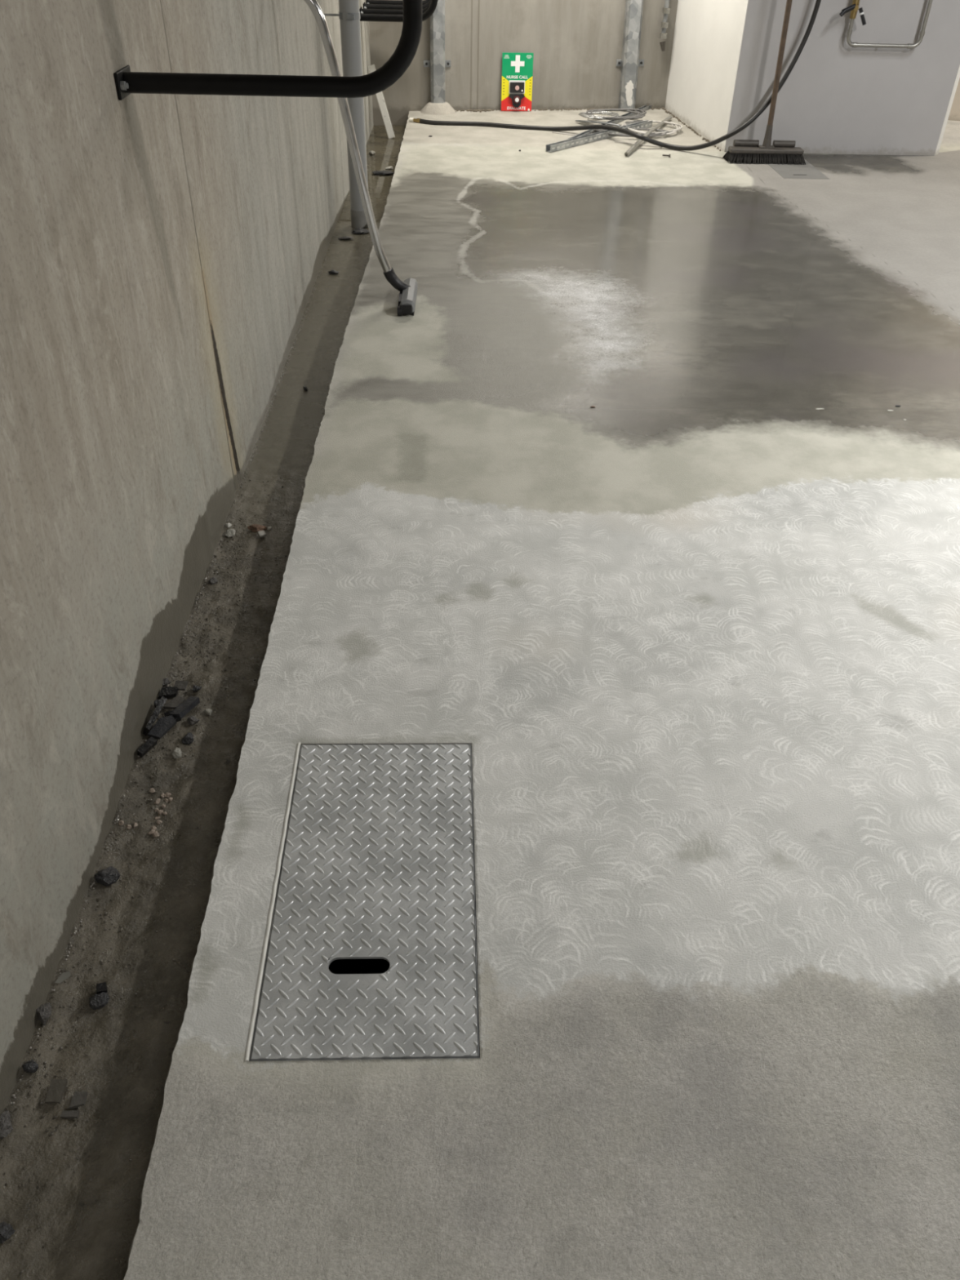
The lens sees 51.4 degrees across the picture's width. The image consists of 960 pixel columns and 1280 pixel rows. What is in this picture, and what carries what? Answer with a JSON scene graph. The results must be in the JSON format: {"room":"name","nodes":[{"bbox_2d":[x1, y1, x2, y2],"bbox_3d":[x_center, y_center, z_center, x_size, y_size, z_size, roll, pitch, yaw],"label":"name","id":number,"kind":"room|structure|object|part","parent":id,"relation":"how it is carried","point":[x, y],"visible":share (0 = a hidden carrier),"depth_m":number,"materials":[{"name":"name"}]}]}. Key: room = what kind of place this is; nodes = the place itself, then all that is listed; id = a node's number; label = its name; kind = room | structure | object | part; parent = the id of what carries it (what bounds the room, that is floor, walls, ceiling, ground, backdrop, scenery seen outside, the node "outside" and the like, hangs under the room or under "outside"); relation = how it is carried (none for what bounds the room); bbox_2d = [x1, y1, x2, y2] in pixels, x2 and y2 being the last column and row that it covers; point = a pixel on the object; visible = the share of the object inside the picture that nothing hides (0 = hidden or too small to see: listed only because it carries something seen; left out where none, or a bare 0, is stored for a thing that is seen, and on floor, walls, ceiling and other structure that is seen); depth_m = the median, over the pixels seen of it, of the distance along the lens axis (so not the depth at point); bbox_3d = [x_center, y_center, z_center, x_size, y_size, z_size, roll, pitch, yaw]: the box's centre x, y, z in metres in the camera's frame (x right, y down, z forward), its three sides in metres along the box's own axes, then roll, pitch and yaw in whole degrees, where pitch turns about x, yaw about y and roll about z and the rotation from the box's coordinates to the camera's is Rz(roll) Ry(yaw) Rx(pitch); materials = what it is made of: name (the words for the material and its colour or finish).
{"room":"basement under construction","nodes":[
{"label":"basement under construction","id":0,"kind":"room"},
{"bbox_2d":[0,0,373,1115],"bbox_3d":[-0.778,-1.729,2.509,0.014,3.060,11.080,1,39,-1],"label":"wall","id":1,"kind":"structure","parent":0,"point":[162,255],"depth_m":2.15,"materials":[{"name":"concrete"}]},
{"bbox_2d":[113,0,422,100],"bbox_3d":[-0.445,-1.517,1.938,0.658,0.832,0.100,1,39,-1],"label":"handrail","id":2,"kind":"object","parent":1,"relation":"attached to","point":[126,82],"visible":1,"depth_m":2.16,"materials":[{"name":"metal"}]},
{"bbox_3d":[-0.777,-1.217,2.178,0.008,0.052,0.100,1,39,-1],"label":"wall plate","id":3,"kind":"part","parent":2,"relation":"part of","materials":[{"name":"black metal"}]},
{"bbox_2d":[322,0,368,228],"bbox_3d":[-0.685,-3.491,4.686,0.190,2.980,0.125,1,39,-1],"label":"drainpipe","id":4,"kind":"object","parent":1,"relation":"attached to","point":[348,15],"visible":0.73,"depth_m":5.12,"materials":[{"name":"grey plastic"}]},
{"bbox_2d":[363,0,431,9],"bbox_3d":[-0.527,-4.637,6.598,0.526,0.832,0.100,1,39,-1],"label":"hoop","id":5,"kind":"object","parent":1,"relation":"attached to","point":[365,6],"visible":0.52,"depth_m":6.82,"materials":[{"name":"metal"}]},
{"bbox_2d":[365,0,430,4],"bbox_3d":[-0.527,-4.781,6.778,0.526,0.832,0.100,1,39,-1],"label":"hoop","id":6,"kind":"object","parent":1,"relation":"attached to","point":[367,2],"visible":0.48,"depth_m":7.00,"materials":[{"name":"metal"}]},
{"bbox_2d":[360,0,437,22],"bbox_3d":[-0.526,-4.325,6.207,0.526,0.832,0.100,1,39,-1],"label":"hoop","id":7,"kind":"object","parent":1,"relation":"attached to","point":[363,17],"visible":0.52,"depth_m":6.43,"materials":[{"name":"metal"}]},
{"bbox_2d":[359,0,438,14],"bbox_3d":[-0.527,-4.481,6.403,0.526,0.832,0.100,1,39,-1],"label":"hoop","id":8,"kind":"object","parent":1,"relation":"attached to","point":[388,11],"visible":0.48,"depth_m":6.63,"materials":[{"name":"metal"}]},
{"bbox_2d":[0,125,405,1279],"bbox_3d":[-0.651,-0.774,3.655,0.350,0.039,10.680,1,39,-1],"label":"floor","id":9,"kind":"structure","parent":0,"point":[93,1242],"depth_m":2.04,"materials":[{"name":"brown soil"}]},
{"bbox_2d":[0,1110,13,1139],"bbox_3d":[-0.791,0.806,1.656,0.034,0.027,0.042,-30,48,-33],"label":"lump","id":10,"kind":"object","parent":9,"relation":"on","point":[6,1127],"visible":1,"depth_m":1.65,"materials":[{"name":"grey stone"}]},
{"bbox_2d":[0,1221,14,1244],"bbox_3d":[-0.736,0.914,1.539,0.034,0.023,0.027,11,40,12],"label":"lump","id":11,"kind":"object","parent":9,"relation":"on","point":[6,1230],"visible":1,"depth_m":1.53,"materials":[{"name":"grey stone"}]},
{"bbox_2d":[22,1059,38,1073],"bbox_3d":[-0.784,0.744,1.739,0.027,0.023,0.023,25,44,27],"label":"lump","id":12,"kind":"object","parent":9,"relation":"on","point":[31,1066],"visible":1,"depth_m":1.73,"materials":[{"name":"grey stone"}]},
{"bbox_2d":[35,1002,51,1025],"bbox_3d":[-0.793,0.679,1.815,0.027,0.035,0.043,-10,40,-14],"label":"lump","id":13,"kind":"object","parent":9,"relation":"on","point":[43,1011],"visible":1,"depth_m":1.80,"materials":[{"name":"grey stone"}]},
{"bbox_2d":[44,1079,67,1103],"bbox_3d":[-0.727,0.775,1.712,0.027,0.009,0.040,0,39,-2],"label":"scrap","id":14,"kind":"object","parent":9,"relation":"on","point":[57,1087],"visible":1,"depth_m":1.71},
{"bbox_2d":[54,971,71,983],"bbox_3d":[-0.784,0.634,1.873,0.032,0.012,0.012,-24,45,-28],"label":"paper scrap","id":15,"kind":"object","parent":9,"relation":"on","point":[64,975],"visible":1,"depth_m":1.87,"materials":[{"name":"grey paper"}]},
{"bbox_2d":[60,1110,79,1118],"bbox_3d":[-0.693,0.802,1.686,0.029,0.006,0.012,-1,39,-3],"label":"scrap","id":16,"kind":"object","parent":9,"relation":"on","point":[72,1113],"visible":1,"depth_m":1.68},
{"bbox_2d":[69,1091,87,1109],"bbox_3d":[-0.685,0.786,1.704,0.024,0.009,0.028,1,39,0],"label":"scrap","id":17,"kind":"object","parent":9,"relation":"on","point":[78,1099],"visible":1,"depth_m":1.70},
{"bbox_2d":[88,992,109,1009],"bbox_3d":[-0.705,0.670,1.848,0.035,0.025,0.029,-9,40,-13],"label":"lump","id":18,"kind":"object","parent":9,"relation":"on","point":[96,1002],"visible":1,"depth_m":1.84,"materials":[{"name":"grey stone"}]},
{"bbox_2d":[96,982,107,994],"bbox_3d":[-0.706,0.650,1.860,0.020,0.016,0.019,-13,41,-18],"label":"scrap","id":19,"kind":"object","parent":9,"relation":"on","point":[101,987],"visible":1,"depth_m":1.86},
{"bbox_2d":[93,866,120,886],"bbox_3d":[-0.768,0.489,2.060,0.040,0.034,0.047,32,48,33],"label":"lump","id":20,"kind":"object","parent":9,"relation":"on","point":[108,876],"visible":1,"depth_m":2.05,"materials":[{"name":"grey stone"}]},
{"bbox_2d":[118,820,124,826],"bbox_3d":[-0.784,0.400,2.181,0.012,0.012,0.013,-26,46,-30],"label":"gravel piece","id":21,"kind":"object","parent":9,"relation":"on","point":[121,823],"visible":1,"depth_m":2.18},
{"bbox_2d":[0,474,287,1275],"bbox_3d":[-0.690,0.215,2.420,0.233,0.031,2.643,1,39,-1],"label":"stones","id":22,"kind":"object","parent":9,"relation":"on","point":[60,1048],"visible":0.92,"depth_m":2.16},
{"bbox_2d":[137,736,157,757],"bbox_3d":[-0.781,0.251,2.339,0.020,0.022,0.054,17,41,18],"label":"scrap","id":23,"kind":"object","parent":9,"relation":"on","point":[151,742],"visible":1,"depth_m":2.33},
{"bbox_2d":[147,829,155,834],"bbox_3d":[-0.713,0.418,2.168,0.016,0.011,0.010,-12,40,-16],"label":"gravel piece","id":24,"kind":"object","parent":9,"relation":"on","point":[151,832],"visible":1,"depth_m":2.17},
{"bbox_2d":[149,787,155,792],"bbox_3d":[-0.745,0.342,2.267,0.015,0.008,0.012,14,40,16],"label":"gravel piece","id":25,"kind":"object","parent":9,"relation":"on","point":[151,790],"visible":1,"depth_m":2.26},
{"bbox_2d":[142,696,167,735],"bbox_3d":[-0.785,0.183,2.407,0.026,0.038,0.106,7,39,7],"label":"scrap","id":26,"kind":"object","parent":9,"relation":"on","point":[162,700],"visible":1,"depth_m":2.39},
{"bbox_2d":[152,831,159,837],"bbox_3d":[-0.704,0.422,2.165,0.012,0.011,0.017,-25,46,-29],"label":"gravel piece","id":27,"kind":"object","parent":9,"relation":"on","point":[155,834],"visible":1,"depth_m":2.16,"materials":[{"name":"beige stone"}]},
{"bbox_2d":[154,699,159,706],"bbox_3d":[-0.800,0.157,2.469,0.028,0.021,0.019,11,40,12],"label":"lump","id":28,"kind":"object","parent":9,"relation":"on","point":[156,702],"visible":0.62,"depth_m":2.46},
{"bbox_2d":[154,798,160,804],"bbox_3d":[-0.722,0.362,2.237,0.011,0.011,0.016,12,40,13],"label":"gravel piece","id":29,"kind":"object","parent":9,"relation":"on","point":[157,800],"visible":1,"depth_m":2.23,"materials":[{"name":"beige stone"}]},
{"bbox_2d":[155,819,162,824],"bbox_3d":[-0.705,0.400,2.192,0.014,0.009,0.011,24,44,26],"label":"gravel piece","id":30,"kind":"object","parent":9,"relation":"on","point":[158,822],"visible":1,"depth_m":2.19,"materials":[{"name":"beige stone"}]},
{"bbox_2d":[157,809,163,814],"bbox_3d":[-0.709,0.382,2.216,0.011,0.010,0.012,26,45,27],"label":"gravel piece","id":31,"kind":"object","parent":9,"relation":"on","point":[160,811],"visible":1,"depth_m":2.21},
{"bbox_2d":[147,715,176,739],"bbox_3d":[-0.763,0.209,2.394,0.038,0.019,0.076,19,42,21],"label":"scrap","id":32,"kind":"object","parent":9,"relation":"on","point":[164,724],"visible":1,"depth_m":2.39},
{"bbox_2d":[162,678,170,685],"bbox_3d":[-0.800,0.110,2.533,0.024,0.022,0.023,27,45,29],"label":"lump","id":33,"kind":"object","parent":9,"relation":"on","point":[165,682],"visible":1,"depth_m":2.53,"materials":[{"name":"grey stone"}]},
{"bbox_2d":[163,792,171,797],"bbox_3d":[-0.708,0.350,2.258,0.018,0.011,0.012,1,39,-1],"label":"gravel piece","id":34,"kind":"object","parent":9,"relation":"on","point":[166,794],"visible":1,"depth_m":2.25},
{"bbox_2d":[158,686,177,700],"bbox_3d":[-0.781,0.134,2.497,0.047,0.018,0.033,-6,39,-9],"label":"scrap","id":35,"kind":"object","parent":9,"relation":"on","point":[167,692],"visible":0.96,"depth_m":2.49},
{"bbox_2d":[10,257,326,1104],"bbox_3d":[-0.797,-0.596,3.426,0.010,0.030,4.502,1,39,-1],"label":"pebbles","id":36,"kind":"object","parent":9,"relation":"on","point":[221,540],"visible":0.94,"depth_m":2.67,"materials":[{"name":"grey stone"}]},
{"bbox_2d":[164,710,181,721],"bbox_3d":[-0.746,0.187,2.422,0.039,0.015,0.035,-15,41,-19],"label":"scrap","id":37,"kind":"object","parent":9,"relation":"on","point":[167,713],"visible":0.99,"depth_m":2.42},
{"bbox_2d":[163,695,185,709],"bbox_3d":[-0.753,0.158,2.462,0.033,0.016,0.048,24,44,26],"label":"scrap","id":38,"kind":"object","parent":9,"relation":"on","point":[177,700],"visible":0.99,"depth_m":2.46,"materials":[{"name":"grey tile"}]},
{"bbox_2d":[172,747,182,758],"bbox_3d":[-0.713,0.266,2.347,0.022,0.021,0.028,-15,42,-20],"label":"lump","id":39,"kind":"object","parent":9,"relation":"on","point":[176,753],"visible":1,"depth_m":2.34,"materials":[{"name":"stone"}]},
{"bbox_2d":[173,680,188,690],"bbox_3d":[-0.756,0.115,2.521,0.032,0.014,0.027,4,39,3],"label":"scrap","id":40,"kind":"object","parent":9,"relation":"on","point":[182,685],"visible":1,"depth_m":2.52,"materials":[{"name":"grey tile"}]},
{"bbox_2d":[169,696,199,719],"bbox_3d":[-0.723,0.167,2.445,0.029,0.027,0.080,16,41,18],"label":"scrap","id":41,"kind":"object","parent":9,"relation":"on","point":[191,702],"visible":1,"depth_m":2.44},
{"bbox_2d":[181,732,193,744],"bbox_3d":[-0.701,0.235,2.391,0.029,0.028,0.027,-9,40,-12],"label":"lump","id":42,"kind":"object","parent":9,"relation":"on","point":[188,739],"visible":1,"depth_m":2.38,"materials":[{"name":"grey stone"}]},
{"bbox_2d":[186,715,199,724],"bbox_3d":[-0.699,0.196,2.428,0.026,0.024,0.023,25,44,27],"label":"lump","id":43,"kind":"object","parent":9,"relation":"on","point":[192,720],"visible":1,"depth_m":2.42,"materials":[{"name":"grey stone"}]},
{"bbox_2d":[192,684,201,691],"bbox_3d":[-0.720,0.123,2.534,0.018,0.020,0.026,29,46,30],"label":"lump","id":44,"kind":"object","parent":9,"relation":"on","point":[195,688],"visible":1,"depth_m":2.53,"materials":[{"name":"grey stone"}]},
{"bbox_2d":[204,708,211,715],"bbox_3d":[-0.667,0.176,2.460,0.019,0.017,0.014,23,43,24],"label":"lump","id":45,"kind":"object","parent":9,"relation":"on","point":[208,711],"visible":1,"depth_m":2.45,"materials":[{"name":"stone"}]},
{"bbox_2d":[208,577,217,584],"bbox_3d":[-0.773,-0.172,2.889,0.027,0.023,0.025,1,39,-1],"label":"lump","id":46,"kind":"object","parent":9,"relation":"on","point":[212,580],"visible":1,"depth_m":2.88,"materials":[{"name":"grey stone"}]},
{"bbox_2d":[225,523,231,528],"bbox_3d":[-0.789,-0.360,3.132,0.018,0.016,0.019,1,39,-1],"label":"stone","id":47,"kind":"object","parent":9,"relation":"on","point":[228,525],"visible":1,"depth_m":3.13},
{"bbox_2d":[224,528,235,537],"bbox_3d":[-0.776,-0.333,3.100,0.033,0.023,0.037,1,39,-1],"label":"stone","id":48,"kind":"object","parent":9,"relation":"on","point":[230,532],"visible":1,"depth_m":3.09,"materials":[{"name":"grey stone"}]},
{"bbox_2d":[247,524,266,532],"bbox_3d":[-0.699,-0.351,3.127,0.061,0.024,0.032,-5,39,-7],"label":"fragment","id":49,"kind":"object","parent":9,"relation":"on","point":[254,527],"visible":0.97,"depth_m":3.12,"materials":[{"name":"brown stone"}]},
{"bbox_2d":[257,530,266,537],"bbox_3d":[-0.677,-0.330,3.095,0.024,0.012,0.023,-20,44,-25],"label":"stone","id":50,"kind":"object","parent":9,"relation":"on","point":[261,533],"visible":1,"depth_m":3.09,"materials":[{"name":"beige stone"}]},
{"bbox_2d":[328,270,338,274],"bbox_3d":[-0.733,-1.841,4.997,0.051,0.026,0.030,12,40,13],"label":"lump","id":51,"kind":"object","parent":9,"relation":"on","point":[331,272],"visible":1,"depth_m":4.99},
{"bbox_2d":[337,235,354,239],"bbox_3d":[-0.728,-2.187,5.429,0.089,0.023,0.053,-3,39,-5],"label":"lump","id":52,"kind":"object","parent":9,"relation":"on","point":[344,237],"visible":1,"depth_m":5.42,"materials":[{"name":"grey stone"}]},
{"bbox_2d":[351,228,368,234],"bbox_3d":[-0.659,-2.260,5.521,0.098,0.030,0.059,-6,39,-10],"label":"lump","id":53,"kind":"object","parent":9,"relation":"on","point":[362,231],"visible":0.93,"depth_m":5.51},
{"bbox_2d":[368,150,375,155],"bbox_3d":[-0.746,-3.374,6.909,0.048,0.031,0.046,32,48,33],"label":"stone","id":54,"kind":"object","parent":9,"relation":"on","point":[371,152],"visible":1,"depth_m":6.89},
{"bbox_2d":[368,64,395,138],"bbox_3d":[-0.709,-3.882,7.201,0.247,0.462,0.051,32,48,33],"label":"metal strip","id":55,"kind":"object","parent":9,"relation":"in","point":[380,95],"visible":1,"depth_m":7.21,"materials":[{"name":"metal"}]},
{"bbox_2d":[371,170,394,175],"bbox_3d":[-0.632,-3.040,6.497,0.149,0.028,0.054,1,39,-1],"label":"lump","id":56,"kind":"object","parent":9,"relation":"in","point":[375,172],"visible":1,"depth_m":6.48,"materials":[{"name":"grey stone"}]},
{"bbox_2d":[385,166,393,169],"bbox_3d":[-0.601,-3.120,6.600,0.058,0.025,0.031,-14,41,-18],"label":"stone","id":57,"kind":"object","parent":9,"relation":"on","point":[387,167],"visible":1,"depth_m":6.59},
{"bbox_2d":[368,0,678,125],"bbox_3d":[0.323,-5.184,6.900,2.730,3.100,0.150,-5,39,-7],"label":"wall","id":58,"kind":"structure","parent":0,"point":[576,46],"depth_m":7.46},
{"bbox_2d":[659,0,670,51],"bbox_3d":[1.381,-4.838,7.222,0.052,1.002,0.100,1,39,-1],"label":"chain","id":59,"kind":"object","parent":58,"relation":"attached to","point":[666,9],"visible":1,"depth_m":7.40,"materials":[{"name":"metal"}]},
{"bbox_3d":[1.372,-4.473,7.514,0.042,0.068,0.042,1,39,-1],"label":"drain spout","id":60,"kind":"part","parent":59,"relation":"part of","materials":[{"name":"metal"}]},
{"bbox_2d":[124,108,959,1279],"bbox_3d":[3.194,-1.153,4.104,7.523,0.001,11.361,1,39,-1],"label":"floor","id":61,"kind":"structure","parent":0,"point":[691,633],"depth_m":2.34,"materials":[{"name":"concrete"}]},
{"bbox_2d":[123,121,407,1279],"bbox_3d":[-0.537,-1.096,4.032,0.069,0.140,11.187,1,39,-1],"label":"trim","id":62,"kind":"structure","parent":61,"relation":"attached to","point":[406,122],"depth_m":1.95,"materials":[{"name":"concrete"}]},
{"bbox_2d":[244,742,300,1061],"bbox_3d":[-0.400,0.469,1.964,0.008,0.006,0.755,0,39,-2],"label":"fillet","id":63,"kind":"object","parent":61,"relation":"on","point":[258,988],"visible":1,"depth_m":1.90,"materials":[{"name":"grey metal"}]},
{"bbox_2d":[303,0,417,315],"bbox_3d":[-0.523,-1.970,4.034,0.506,1.225,0.326,1,39,-1],"label":"wand","id":64,"kind":"object","parent":61,"relation":"on","point":[407,289],"visible":0.94,"depth_m":4.11,"materials":[{"name":"metal"}]},
{"bbox_3d":[-0.345,-1.521,4.394,0.014,0.030,0.245,1,39,-1],"label":"rail","id":65,"kind":"part","parent":64,"relation":"part of","materials":[{"name":"silver metal"}]},
{"bbox_2d":[248,743,479,1061],"bbox_3d":[-0.203,0.478,1.976,0.388,0.026,0.753,0,39,-2],"label":"access cover","id":66,"kind":"object","parent":61,"relation":"in","point":[378,862],"visible":1,"depth_m":1.91,"materials":[{"name":"metal"}]},
{"bbox_2d":[248,743,479,1060],"bbox_3d":[-0.206,0.587,2.063,0.405,0.300,0.761,1,39,-1],"label":"trim","id":67,"kind":"structure","parent":61,"relation":"attached to","point":[380,966],"depth_m":2.15,"materials":[{"name":"metal"}]},
{"bbox_2d":[420,0,455,115],"bbox_3d":[-0.290,-4.929,6.795,0.270,2.408,0.145,-5,39,-7],"label":"wall post","id":68,"kind":"object","parent":61,"relation":"on","point":[437,105],"visible":1,"depth_m":7.37,"materials":[{"name":"metal"}]},
{"bbox_2d":[501,52,533,111],"bbox_3d":[0.281,-4.197,7.512,0.232,0.384,0.073,-1,39,-3],"label":"sign","id":69,"kind":"object","parent":61,"relation":"on","point":[517,67],"visible":1,"depth_m":7.52,"materials":[{"name":"green plastic"}]},
{"bbox_3d":[0.195,-4.170,7.544,0.064,0.169,0.013,-1,39,-3],"label":"yellow panel","id":70,"kind":"part","parent":69,"relation":"part of","materials":[{"name":"yellow plastic"}]},
{"bbox_3d":[0.278,-4.092,7.605,0.232,0.104,0.008,-1,39,-3],"label":"red panel","id":71,"kind":"part","parent":69,"relation":"part of","materials":[{"name":"red plastic"}]},
{"bbox_3d":[0.281,-4.287,7.470,0.232,0.192,0.014,-1,39,-3],"label":"green panel","id":72,"kind":"part","parent":69,"relation":"part of","materials":[{"name":"green plastic"}]},
{"bbox_3d":[0.363,-4.174,7.554,0.064,0.169,0.013,-1,39,-3],"label":"yellow panel","id":73,"kind":"part","parent":69,"relation":"part of","materials":[{"name":"yellow plastic"}]},
{"bbox_2d":[551,131,575,135],"bbox_3d":[0.600,-3.586,7.065,0.195,0.006,0.009,17,41,19],"label":"loose wire","id":74,"kind":"object","parent":61,"relation":"on","point":[552,131],"visible":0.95,"depth_m":7.06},
{"bbox_2d":[455,106,720,151],"bbox_3d":[0.981,-3.958,7.541,2.146,0.016,1.087,21,43,23],"label":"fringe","id":75,"kind":"object","parent":61,"relation":"on","point":[652,108],"visible":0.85,"depth_m":7.62,"materials":[{"name":"grey concrete"}]},
{"bbox_2d":[575,120,620,126],"bbox_3d":[0.836,-3.732,7.207,0.049,0.055,0.451,-26,46,-30],"label":"rod","id":76,"kind":"object","parent":61,"relation":"on","point":[581,121],"visible":1,"depth_m":7.15,"materials":[{"name":"metal"}]},
{"bbox_2d":[545,120,652,152],"bbox_3d":[0.848,-3.522,6.962,0.042,0.041,1.155,31,47,32],"label":"channel","id":77,"kind":"object","parent":61,"relation":"on","point":[562,144],"visible":0.93,"depth_m":6.86,"materials":[{"name":"metal"}]},
{"bbox_2d":[568,105,651,139],"bbox_3d":[0.978,-3.813,7.346,0.041,0.022,1.420,21,42,22],"label":"channel","id":78,"kind":"object","parent":61,"relation":"on","point":[643,108],"visible":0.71,"depth_m":7.34,"materials":[{"name":"metal"}]},
{"bbox_2d":[578,108,646,119],"bbox_3d":[0.976,-3.874,7.341,0.509,0.031,0.358,1,39,-1],"label":"cable coil","id":79,"kind":"object","parent":78,"relation":"on","point":[639,115],"depth_m":7.32,"materials":[{"name":"grey plastic"}]},
{"bbox_3d":[0.880,-3.839,7.292,0.317,0.028,0.218,1,39,-1],"label":"cable coil","id":80,"kind":"part","parent":79,"relation":"part of","materials":[{"name":"silver metal"}]},
{"bbox_2d":[408,0,821,151],"bbox_3d":[0.791,-3.972,6.567,2.736,1.246,0.321,13,40,15],"label":"hose","id":81,"kind":"object","parent":61,"relation":"on","point":[810,26],"visible":0.98,"depth_m":6.75,"materials":[{"name":"black rubber"}]},
{"bbox_2d":[616,0,644,108],"bbox_3d":[1.155,-5.068,7.008,0.238,2.400,0.077,-5,39,-7],"label":"wall post","id":82,"kind":"object","parent":61,"relation":"on","point":[629,63],"visible":0.98,"depth_m":7.50,"materials":[{"name":"metal"}]},
{"bbox_2d":[592,127,668,137],"bbox_3d":[1.070,-3.591,7.048,0.560,0.027,0.243,1,39,-1],"label":"cable coil","id":83,"kind":"object","parent":61,"relation":"on","point":[653,134],"visible":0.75,"depth_m":7.00,"materials":[{"name":"white plastic"}]},
{"bbox_2d":[613,141,662,147],"bbox_3d":[1.086,-3.402,6.850,0.342,0.006,0.012,16,41,17],"label":"loose wire","id":84,"kind":"object","parent":61,"relation":"on","point":[614,141],"visible":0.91,"depth_m":6.84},
{"bbox_2d":[624,115,671,156],"bbox_3d":[1.198,-3.571,7.027,0.027,0.049,1.263,15,41,16],"label":"conduit offcut","id":85,"kind":"object","parent":61,"relation":"on","point":[647,133],"visible":1,"depth_m":6.94,"materials":[{"name":"grey plastic"}]},
{"bbox_2d":[621,120,682,134],"bbox_3d":[1.235,-3.696,7.182,0.444,0.026,0.443,1,39,-1],"label":"cable coil","id":86,"kind":"object","parent":61,"relation":"on","point":[674,131],"visible":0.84,"depth_m":7.17,"materials":[{"name":"white plastic"}]},
{"bbox_2d":[722,0,805,164],"bbox_3d":[1.879,-3.667,6.152,0.526,1.323,0.177,0,39,-1],"label":"push broom","id":87,"kind":"object","parent":61,"relation":"on","point":[745,151],"visible":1,"depth_m":6.49,"materials":[{"name":"metal"}]},
{"bbox_2d":[758,124,774,148],"bbox_3d":[1.870,-3.261,6.473,0.100,0.147,0.060,0,39,-1],"label":"socket","id":88,"kind":"object","parent":87,"relation":"attached to","point":[766,144],"depth_m":6.47,"materials":[{"name":"metal"}]},
{"bbox_3d":[1.874,-3.747,6.135,0.033,1.177,0.104,-5,39,-8],"label":"broom handle","id":89,"kind":"part","parent":87,"relation":"part of","materials":[{"name":"brown wood"}]},
{"bbox_2d":[768,159,828,178],"bbox_3d":[2.027,-3.038,6.430,0.287,0.006,0.513,-1,39,-3],"label":"floor hatch","id":90,"kind":"object","parent":61,"relation":"on","point":[786,171],"visible":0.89,"depth_m":6.37,"materials":[{"name":"grey metal"}]},
{"bbox_2d":[665,0,959,155],"bbox_3d":[2.304,-4.911,6.467,1.695,2.930,1.570,1,39,-1],"label":"wall","id":91,"kind":"structure","parent":0,"point":[837,97],"depth_m":6.53,"materials":[{"name":"grey paint"}]},
{"bbox_2d":[839,0,932,48],"bbox_3d":[2.502,-3.954,6.161,0.587,0.517,0.108,-4,39,-6],"label":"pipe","id":92,"kind":"object","parent":91,"relation":"attached to","point":[853,8],"visible":1,"depth_m":6.25,"materials":[{"name":"silver metal"}]},
{"bbox_2d":[839,0,866,25],"bbox_3d":[2.306,-3.898,6.160,0.183,0.170,0.108,1,39,-1],"label":"tap","id":93,"kind":"object","parent":92,"relation":"on","point":[854,7],"depth_m":6.15,"materials":[{"name":"gold metal"}]},
{"bbox_2d":[947,78,959,120],"bbox_3d":[5.059,-4.861,6.519,4.522,2.950,0.150,12,40,13],"label":"wall","id":94,"kind":"structure","parent":0,"point":[954,114],"depth_m":7.63,"materials":[{"name":"beige paint"}]}
]}

